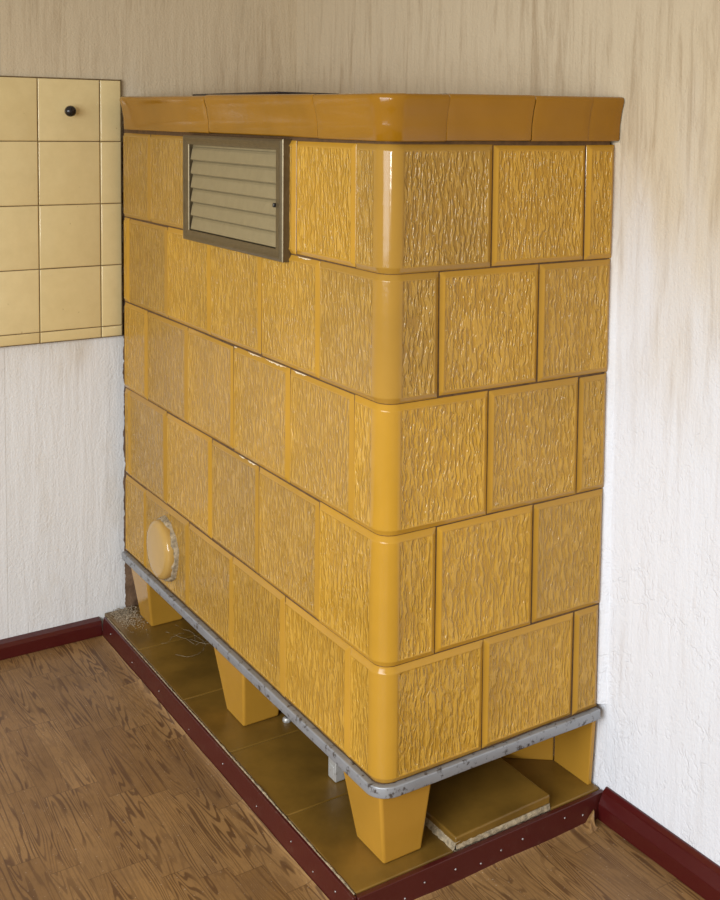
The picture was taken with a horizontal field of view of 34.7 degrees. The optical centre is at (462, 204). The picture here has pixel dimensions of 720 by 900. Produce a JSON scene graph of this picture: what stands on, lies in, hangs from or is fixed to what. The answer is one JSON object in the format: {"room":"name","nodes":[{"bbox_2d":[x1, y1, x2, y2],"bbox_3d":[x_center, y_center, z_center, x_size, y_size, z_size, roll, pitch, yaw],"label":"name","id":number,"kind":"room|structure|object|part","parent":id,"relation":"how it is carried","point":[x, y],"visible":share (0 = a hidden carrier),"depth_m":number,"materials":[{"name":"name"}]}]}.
{"room":"traditional dwelling","nodes":[
{"label":"traditional dwelling","id":0,"kind":"room"},
{"bbox_2d":[0,0,295,639],"bbox_3d":[-1.557,-0.110,2.506,2.824,2.519,0.120,-2,5,-35],"label":"wall","id":1,"kind":"structure","parent":0,"point":[63,454],"depth_m":2.90,"materials":[{"name":"white paint"}]},
{"bbox_2d":[0,616,101,659],"bbox_3d":[-1.812,1.120,2.337,2.144,0.042,0.026,-2,5,-35],"label":"baseboard","id":2,"kind":"structure","parent":1,"relation":"attached to","point":[27,643],"depth_m":2.87,"materials":[{"name":"paint"}]},
{"bbox_2d":[0,76,122,347],"bbox_3d":[-1.195,0.023,2.670,0.818,0.655,0.048,-2,5,-35],"label":"tile panel","id":3,"kind":"object","parent":1,"relation":"attached to","point":[61,174],"depth_m":2.83,"materials":[{"name":"tile"}]},
{"bbox_3d":[-0.964,-0.230,2.805,0.027,0.027,0.036,-2,5,-35],"label":"wall knob","id":4,"kind":"part","parent":3,"relation":"part of","materials":[{"name":"black metal"}]},
{"bbox_2d":[0,636,704,899],"bbox_3d":[-0.521,1.266,0.999,2.704,0.078,3.712,-2,5,-35],"label":"floor","id":5,"kind":"structure","parent":0,"point":[104,795],"depth_m":2.16,"materials":[{"name":"brown wood"}]},
{"bbox_2d":[102,93,623,899],"bbox_3d":[-0.322,0.455,2.534,0.560,1.385,1.326,-2,5,-35],"label":"stove","id":6,"kind":"object","parent":5,"relation":"on","point":[366,349],"depth_m":2.08,"materials":[{"name":"ceramic"}]},
{"bbox_2d":[110,605,147,630],"bbox_3d":[-0.822,1.060,2.921,0.114,0.013,0.173,-2,5,-35],"label":"rubble","id":7,"kind":"object","parent":6,"relation":"on","point":[120,614],"visible":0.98,"depth_m":2.95,"materials":[{"name":"beige stone"}]},
{"bbox_2d":[167,625,209,656],"bbox_3d":[-0.666,1.072,2.832,0.155,0.003,0.187,-2,5,-35],"label":"strands","id":8,"kind":"object","parent":6,"relation":"on","point":[176,625],"visible":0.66,"depth_m":2.81},
{"bbox_2d":[192,92,338,95],"bbox_3d":[-0.428,-0.234,2.439,0.140,0.004,0.430,-2,5,-35],"label":"plate","id":9,"kind":"object","parent":6,"relation":"on","point":[245,92],"visible":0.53,"depth_m":2.29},
{"bbox_2d":[282,716,290,722],"bbox_3d":[-0.375,1.097,2.444,0.017,0.016,0.020,-2,5,-35],"label":"bolt","id":10,"kind":"object","parent":6,"relation":"on","point":[285,719],"visible":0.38,"depth_m":2.44,"materials":[{"name":"metal"}]},
{"bbox_2d":[328,757,344,781],"bbox_3d":[-0.246,1.092,2.234,0.024,0.059,0.030,-2,5,-35],"label":"block","id":11,"kind":"object","parent":6,"relation":"on","point":[335,772],"visible":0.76,"depth_m":2.22,"materials":[{"name":"white stone"}]},
{"bbox_3d":[-0.333,1.107,2.582,0.559,0.076,1.321,-2,5,-35],"label":"hearth plinth","id":12,"kind":"part","parent":6,"relation":"part of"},
{"bbox_3d":[-0.308,0.941,2.569,0.496,0.021,1.285,-2,5,-35],"label":"frame","id":13,"kind":"part","parent":6,"relation":"part of","materials":[{"name":"grey metal"}]},
{"bbox_3d":[-0.286,-0.192,2.486,0.519,0.086,1.292,-2,5,-35],"label":"cornice","id":14,"kind":"part","parent":6,"relation":"part of","materials":[{"name":"ceramic"}]},
{"bbox_2d":[425,803,549,850],"bbox_3d":[0.003,1.125,2.180,0.223,0.016,0.250,-2,5,-35],"label":"tile","id":15,"kind":"object","parent":6,"relation":"on","point":[449,826],"depth_m":2.08,"materials":[{"name":"ceramic"}]},
{"bbox_2d":[296,0,719,865],"bbox_3d":[0.645,-0.021,1.719,0.135,2.519,3.712,-2,5,-35],"label":"wall","id":16,"kind":"structure","parent":0,"point":[657,738],"depth_m":2.09,"materials":[{"name":"white paint"}]},
{"bbox_2d":[598,787,719,899],"bbox_3d":[0.957,1.231,1.228,0.022,0.060,2.386,-2,5,-35],"label":"baseboard","id":17,"kind":"structure","parent":16,"relation":"attached to","point":[669,851],"depth_m":2.06,"materials":[{"name":"paint"}]}
]}

